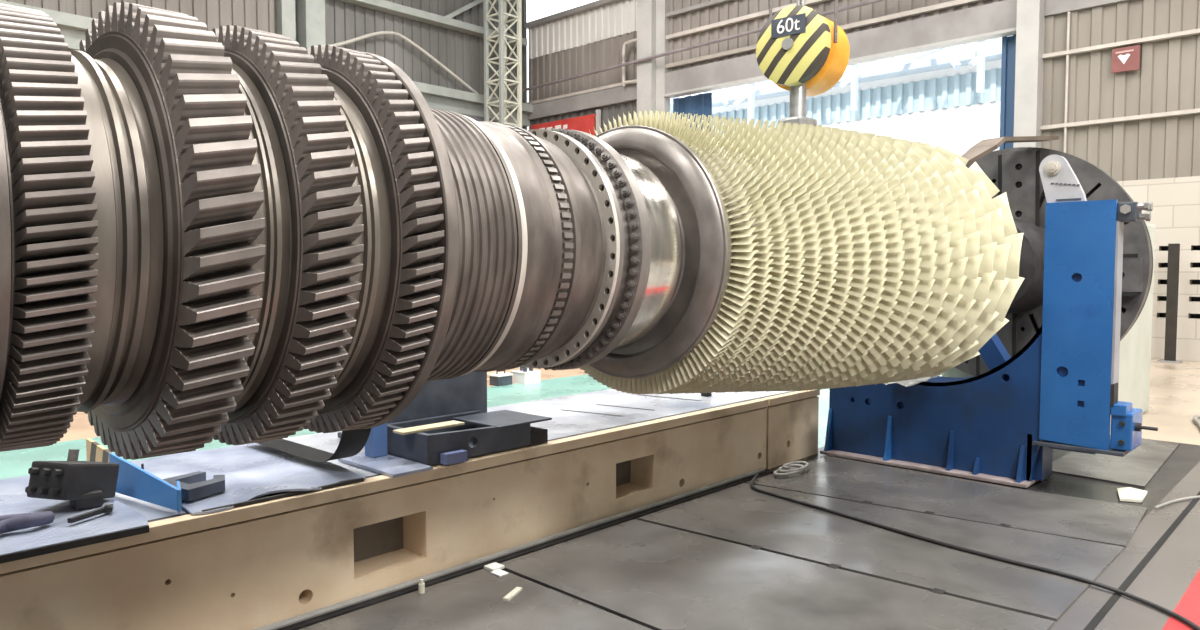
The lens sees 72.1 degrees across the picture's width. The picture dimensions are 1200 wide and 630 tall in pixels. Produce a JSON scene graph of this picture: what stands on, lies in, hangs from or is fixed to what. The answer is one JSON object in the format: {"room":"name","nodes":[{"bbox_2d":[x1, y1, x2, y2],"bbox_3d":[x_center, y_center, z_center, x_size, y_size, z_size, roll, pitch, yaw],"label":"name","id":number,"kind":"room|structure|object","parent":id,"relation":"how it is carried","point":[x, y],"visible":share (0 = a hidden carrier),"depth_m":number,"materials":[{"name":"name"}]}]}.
{"room":"turbine factory workshop","nodes":[
{"label":"turbine factory workshop","id":0,"kind":"room"},
{"bbox_2d":[0,0,532,129],"bbox_3d":[-11.493,-5.285,16.858,0.630,12.000,27.000,3,4,43],"label":"wall","id":1,"kind":"structure","parent":0,"point":[450,31],"depth_m":23.48,"materials":[{"name":"grey metal"}]},
{"bbox_2d":[276,0,325,47],"bbox_3d":[-7.562,-5.499,20.973,0.500,12.000,1.050,3,4,43],"label":"column","id":2,"kind":"structure","parent":1,"relation":"attached to","point":[310,14],"depth_m":20.79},
{"bbox_2d":[329,31,478,93],"bbox_3d":[-5.733,-7.182,22.816,0.090,1.310,5.934,3,4,43],"label":"pipe","id":3,"kind":"object","parent":1,"relation":"attached to","point":[379,32],"visible":0.81,"depth_m":23.07,"materials":[{"name":"white metal"}]},
{"bbox_2d":[524,0,636,135],"bbox_3d":[-0.561,-5.709,25.001,5.004,12.000,0.380,3,4,43],"label":"wall","id":4,"kind":"structure","parent":0,"point":[600,34],"depth_m":24.87,"materials":[{"name":"metal"}]},
{"bbox_2d":[528,0,597,21],"bbox_3d":[-1.077,-9.961,25.401,3.400,1.450,0.030,3,4,43],"label":"window","id":5,"kind":"structure","parent":4,"relation":"in","point":[537,9],"depth_m":25.90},
{"bbox_2d":[531,109,600,135],"bbox_3d":[-1.096,-5.631,25.426,2.950,1.000,0.146,3,4,43],"label":"banner","id":6,"kind":"object","parent":4,"relation":"attached to","point":[585,123],"visible":0.56,"depth_m":24.89,"materials":[{"name":"paint"}]},
{"bbox_2d":[0,359,1199,629],"bbox_3d":[-1.726,1.250,7.918,27.300,0.120,27.000,3,4,43],"label":"floor","id":7,"kind":"structure","parent":0,"point":[1170,580],"depth_m":6.19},
{"bbox_2d":[0,389,819,629],"bbox_3d":[-1.466,1.075,4.597,1.430,0.575,8.560,3,4,43],"label":"bed","id":8,"kind":"object","parent":7,"relation":"on","point":[610,457],"visible":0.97,"depth_m":4.30,"materials":[{"name":"metal"}]},
{"bbox_2d":[0,475,148,563],"bbox_3d":[-3.024,0.862,2.870,1.288,0.030,2.330,3,4,43],"label":"plate","id":9,"kind":"object","parent":8,"relation":"on","point":[123,521],"visible":0.77,"depth_m":3.24,"materials":[{"name":"metal"}]},
{"bbox_2d":[0,511,54,533],"bbox_3d":[-2.272,0.799,3.124,0.189,0.062,0.351,3,4,43],"label":"strap","id":10,"kind":"object","parent":9,"relation":"on","point":[12,522],"visible":1,"depth_m":3.15,"materials":[{"name":"purple fabric"}]},
{"bbox_2d":[25,449,118,509],"bbox_3d":[-2.227,0.701,3.501,0.238,0.224,0.309,1,3,15],"label":"block","id":11,"kind":"object","parent":9,"relation":"on","point":[86,484],"visible":1,"depth_m":3.43,"materials":[{"name":"metal"}]},
{"bbox_2d":[67,504,112,522],"bbox_3d":[-2.041,0.801,3.332,0.059,0.018,0.213,1,3,10],"label":"wrench","id":12,"kind":"object","parent":9,"relation":"on","point":[109,507],"visible":1,"depth_m":3.32,"materials":[{"name":"metal"}]},
{"bbox_2d":[86,438,181,510],"bbox_3d":[-2.116,0.711,3.747,0.882,0.205,0.071,2,4,34],"label":"bracket","id":13,"kind":"object","parent":8,"relation":"on","point":[133,481],"visible":0.74,"depth_m":3.66,"materials":[{"name":"blue metal"}]},
{"bbox_2d":[129,443,365,514],"bbox_3d":[-1.853,0.787,4.232,0.818,0.033,1.359,-3,4,-42],"label":"plate","id":14,"kind":"object","parent":8,"relation":"on","point":[252,471],"visible":0.78,"depth_m":4.15,"materials":[{"name":"metal"}]},
{"bbox_2d":[141,464,224,500],"bbox_3d":[-1.933,0.766,3.849,0.561,0.090,0.263,3,4,43],"label":"block","id":15,"kind":"object","parent":14,"relation":"on","point":[194,485],"visible":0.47,"depth_m":3.72,"materials":[{"name":"metal"}]},
{"bbox_2d":[257,428,370,461],"bbox_3d":[-1.589,0.507,4.449,1.115,0.475,0.160,3,4,43],"label":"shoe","id":16,"kind":"object","parent":14,"relation":"on","point":[352,442],"visible":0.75,"depth_m":4.24,"materials":[{"name":"black rubber"}]},
{"bbox_2d":[338,453,432,477],"bbox_3d":[-1.144,0.788,4.376,0.540,0.016,0.235,3,4,43],"label":"base plate","id":17,"kind":"object","parent":8,"relation":"on","point":[388,465],"visible":0.81,"depth_m":4.32,"materials":[{"name":"silver metal"}]},
{"bbox_2d":[365,423,387,457],"bbox_3d":[-1.228,0.631,4.520,0.130,0.281,0.130,3,4,43],"label":"post","id":18,"kind":"object","parent":17,"relation":"on","point":[376,444],"visible":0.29,"depth_m":4.49,"materials":[{"name":"metal"}]},
{"bbox_2d":[338,371,486,437],"bbox_3d":[-1.145,0.532,5.195,0.555,0.443,0.810,3,4,43],"label":"support block","id":19,"kind":"object","parent":8,"relation":"on","point":[468,392],"visible":0.12,"depth_m":5.05,"materials":[{"name":"metal"}]},
{"bbox_2d":[387,410,551,465],"bbox_3d":[-0.790,0.684,4.762,0.555,0.183,0.960,3,4,43],"label":"tray","id":20,"kind":"object","parent":8,"relation":"on","point":[501,430],"depth_m":4.60,"materials":[{"name":"metal"}]},
{"bbox_2d":[701,393,711,395],"bbox_3d":[0.883,0.633,6.856,0.090,0.068,0.090,3,4,43],"label":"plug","id":21,"kind":"object","parent":8,"relation":"on","point":[702,394],"visible":0.28,"depth_m":6.82,"materials":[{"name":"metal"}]},
{"bbox_2d":[299,569,651,629],"bbox_3d":[-0.286,1.437,3.025,2.410,0.013,1.680,3,4,43],"label":"floor plate","id":22,"kind":"object","parent":7,"relation":"on","point":[474,600],"visible":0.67,"depth_m":3.86,"materials":[{"name":"grey metal"}]},
{"bbox_2d":[418,579,424,593],"bbox_3d":[-0.883,1.342,4.084,0.032,0.066,0.030,3,4,43],"label":"bottle","id":23,"kind":"object","parent":22,"relation":"on","point":[421,586],"visible":1,"depth_m":4.07,"materials":[{"name":"white plastic"}]},
{"bbox_2d":[484,562,508,576],"bbox_3d":[-0.544,1.352,4.384,0.160,0.016,0.100,3,4,43],"label":"scrap shim","id":24,"kind":"object","parent":22,"relation":"on","point":[495,567],"visible":1,"depth_m":4.38,"materials":[{"name":"white paper"}]},
{"bbox_2d":[503,587,521,600],"bbox_3d":[-0.430,1.371,4.055,0.030,0.012,0.152,1,3,20],"label":"paper scrap","id":25,"kind":"object","parent":22,"relation":"on","point":[509,596],"visible":1,"depth_m":4.04,"materials":[{"name":"beige paper"}]},
{"bbox_2d":[488,370,512,385],"bbox_3d":[-1.409,0.885,11.725,0.220,0.211,0.280,3,4,43],"label":"toolbox","id":26,"kind":"object","parent":7,"relation":"on","point":[496,379],"visible":0.98,"depth_m":11.65,"materials":[{"name":"metal"}]},
{"bbox_2d":[483,0,521,127],"bbox_3d":[-2.832,-5.414,24.151,0.780,11.500,0.780,3,4,43],"label":"lattice tower","id":27,"kind":"object","parent":7,"relation":"on","point":[502,36],"visible":0.51,"depth_m":23.98,"materials":[{"name":"metal"}]},
{"bbox_2d":[510,369,540,384],"bbox_3d":[-1.075,0.894,11.932,0.320,0.172,0.320,3,4,43],"label":"crate","id":28,"kind":"object","parent":7,"relation":"on","point":[518,377],"visible":0.8,"depth_m":11.83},
{"bbox_2d":[499,519,1054,629],"bbox_3d":[0.740,1.381,4.104,2.410,0.013,1.320,3,4,43],"label":"floor plate","id":29,"kind":"object","parent":7,"relation":"on","point":[654,576],"visible":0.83,"depth_m":4.14,"materials":[{"name":"grey metal"}]},
{"bbox_2d":[749,545,761,549],"bbox_3d":[0.899,1.340,4.758,0.056,0.003,0.060,3,4,43],"label":"tab","id":30,"kind":"object","parent":29,"relation":"on","point":[756,547],"visible":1,"depth_m":4.75,"materials":[{"name":"metal"}]},
{"bbox_2d":[827,563,840,568],"bbox_3d":[1.263,1.355,4.453,0.056,0.003,0.060,3,4,43],"label":"tab","id":31,"kind":"object","parent":29,"relation":"on","point":[835,566],"visible":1,"depth_m":4.45,"materials":[{"name":"metal"}]},
{"bbox_2d":[930,588,945,594],"bbox_3d":[1.681,1.374,4.103,0.056,0.003,0.060,3,4,43],"label":"tab","id":32,"kind":"object","parent":29,"relation":"on","point":[935,590],"visible":1,"depth_m":4.09,"materials":[{"name":"metal"}]},
{"bbox_2d":[638,483,1123,620],"bbox_3d":[1.636,1.332,5.048,2.410,0.013,1.505,3,4,43],"label":"floor plate","id":33,"kind":"object","parent":7,"relation":"on","point":[740,514],"visible":1,"depth_m":4.83,"materials":[{"name":"grey metal"}]},
{"bbox_2d":[746,456,1146,547],"bbox_3d":[2.423,1.288,5.875,2.410,0.013,1.290,3,4,43],"label":"floor plate","id":34,"kind":"object","parent":7,"relation":"on","point":[1110,523],"visible":0.96,"depth_m":5.79,"materials":[{"name":"grey metal"}]},
{"bbox_2d":[773,461,808,476],"bbox_3d":[1.514,1.212,6.505,0.166,0.061,0.444,3,4,43],"label":"coiled hose","id":35,"kind":"object","parent":34,"relation":"on","point":[788,469],"visible":1,"depth_m":6.45,"materials":[{"name":"grey rubber"}]},
{"bbox_2d":[998,523,1010,527],"bbox_3d":[2.534,1.318,5.166,0.056,0.003,0.060,3,4,43],"label":"tab","id":36,"kind":"object","parent":34,"relation":"on","point":[1001,524],"visible":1,"depth_m":5.16,"materials":[{"name":"metal"}]},
{"bbox_2d":[750,474,1199,629],"bbox_3d":[1.991,1.327,4.674,0.712,0.059,3.633,-1,3,-20],"label":"cable","id":37,"kind":"object","parent":7,"relation":"on","point":[1158,607],"visible":1,"depth_m":4.54,"materials":[{"name":"black rubber"}]},
{"bbox_2d":[820,154,1157,487],"bbox_3d":[3.026,0.028,6.548,2.430,2.438,0.650,3,4,43],"label":"support stand","id":38,"kind":"object","parent":7,"relation":"on","point":[1004,424],"visible":0.84,"depth_m":6.04,"materials":[{"name":"blue paint"}]},
{"bbox_2d":[0,1,1040,459],"bbox_3d":[0.401,-0.293,4.263,1.760,1.773,9.450,3,4,43],"label":"turbine rotor","id":39,"kind":"object","parent":38,"relation":"on","point":[230,235],"visible":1,"depth_m":2.45,"materials":[{"name":"metal"}]},
{"bbox_2d":[885,375,938,386],"bbox_3d":[2.443,0.506,6.619,0.480,0.094,0.315,3,4,43],"label":"rag","id":40,"kind":"object","parent":38,"relation":"on","point":[906,383],"visible":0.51,"depth_m":6.53,"materials":[{"name":"white fabric"}]},
{"bbox_2d":[1110,383,1117,406],"bbox_3d":[3.611,0.559,5.792,0.020,0.160,0.120,3,4,43],"label":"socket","id":41,"kind":"object","parent":38,"relation":"attached to","point":[1113,386],"depth_m":5.75,"materials":[{"name":"metal"}]},
{"bbox_2d":[942,136,1154,432],"bbox_3d":[4.471,-0.287,8.558,2.300,2.883,3.823,3,4,43],"label":"headstock","id":42,"kind":"object","parent":7,"relation":"on","point":[1015,172],"visible":0.27,"depth_m":7.85,"materials":[{"name":"metal"}]},
{"bbox_2d":[1052,439,1178,487],"bbox_3d":[4.477,1.224,7.101,0.720,0.013,2.040,3,4,43],"label":"floor plate","id":43,"kind":"object","parent":7,"relation":"on","point":[1137,468],"visible":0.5,"depth_m":6.81,"materials":[{"name":"grey metal"}]},
{"bbox_2d":[1117,487,1147,502],"bbox_3d":[3.781,1.282,5.891,0.184,0.018,0.400,2,4,40],"label":"paper sheet","id":44,"kind":"object","parent":7,"relation":"on","point":[1128,494],"visible":1,"depth_m":5.86,"materials":[{"name":"white paper"}]},
{"bbox_2d":[1083,491,1199,629],"bbox_3d":[5.936,1.203,7.638,0.033,0.003,16.854,3,4,43],"label":"trim","id":45,"kind":"structure","parent":7,"relation":"on","point":[1113,599],"depth_m":4.44,"materials":[{"name":"metal"}]},
{"bbox_2d":[1158,243,1181,362],"bbox_3d":[10.122,-0.210,14.598,0.320,2.100,0.260,3,4,43],"label":"post","id":46,"kind":"object","parent":7,"relation":"on","point":[1173,249],"visible":1,"depth_m":14.56,"materials":[{"name":"black metal"}]},
{"bbox_2d":[1154,495,1199,508],"bbox_3d":[4.694,1.273,6.070,2.171,0.018,0.058,-2,3,-27],"label":"hose","id":47,"kind":"object","parent":7,"relation":"on","point":[1192,497],"visible":1,"depth_m":5.72,"materials":[{"name":"white rubber"}]},
{"bbox_2d":[1193,414,1199,426],"bbox_3d":[6.656,1.101,8.986,0.263,0.045,2.307,3,4,43],"label":"hose","id":48,"kind":"object","parent":7,"relation":"on","point":[1195,418],"visible":1,"depth_m":8.72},
{"bbox_2d":[522,0,1016,97],"bbox_3d":[3.135,-8.714,21.184,15.202,5.600,0.595,3,4,43],"label":"wall","id":49,"kind":"structure","parent":0,"point":[712,43],"depth_m":20.09,"materials":[{"name":"metal"}]},
{"bbox_2d":[637,0,669,124],"bbox_3d":[1.485,-5.603,22.972,0.830,12.000,0.450,3,4,43],"label":"trim","id":50,"kind":"structure","parent":49,"relation":"attached to","point":[652,21],"depth_m":22.74,"materials":[{"name":"paint"}]},
{"bbox_2d":[673,92,711,130],"bbox_3d":[2.505,-2.784,22.675,1.260,6.400,0.110,3,4,43],"label":"door","id":51,"kind":"structure","parent":49,"relation":"in","point":[699,104],"depth_m":22.44,"materials":[{"name":"blue metal"}]},
{"bbox_2d":[999,35,1015,149],"bbox_3d":[8.406,-2.485,16.945,0.420,6.400,0.110,3,4,43],"label":"door","id":52,"kind":"structure","parent":49,"relation":"in","point":[1008,43],"depth_m":16.87,"materials":[{"name":"blue metal"}]},
{"bbox_2d":[1013,0,1044,147],"bbox_3d":[8.514,-5.256,16.311,0.410,12.000,0.450,3,4,43],"label":"trim","id":53,"kind":"structure","parent":49,"relation":"attached to","point":[1030,26],"depth_m":16.17,"materials":[{"name":"paint"}]},
{"bbox_2d":[1040,0,1199,361],"bbox_3d":[13.177,-5.043,12.230,12.060,12.000,0.440,3,4,43],"label":"wall","id":54,"kind":"structure","parent":0,"point":[1141,128],"depth_m":15.16,"materials":[{"name":"metal"}]},
{"bbox_2d":[1111,45,1139,72],"bbox_3d":[9.727,-4.731,15.265,0.445,0.440,0.056,3,4,43],"label":"sign","id":55,"kind":"object","parent":54,"relation":"attached to","point":[1124,59],"visible":1,"depth_m":15.25,"materials":[{"name":"red plastic"}]},
{"bbox_3d":[-1.694,-10.899,7.391,27.800,0.200,27.600,3,4,43],"label":"ceiling","id":56,"kind":"structure","parent":0,"visible":0},
{"bbox_2d":[756,0,849,136],"bbox_3d":[2.487,-6.221,9.964,0.975,9.393,0.838,3,4,43],"label":"hook block","id":57,"kind":"object","parent":56,"relation":"hanging from","point":[803,52],"visible":0.82,"depth_m":9.86,"materials":[{"name":"orange paint"}]},
{"label":"outside","id":58,"kind":"structure","parent":0,"visible":0},
{"bbox_3d":[8.849,-0.693,45.669,70.000,0.130,41.600,3,4,43],"label":"ground","id":59,"kind":"structure","parent":58,"visible":0},
{"bbox_2d":[670,35,1012,155],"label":"window","id":60,"kind":"structure","parent":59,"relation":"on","point":[949,98],"depth_m":30.95,"materials":[{"name":"glass"}]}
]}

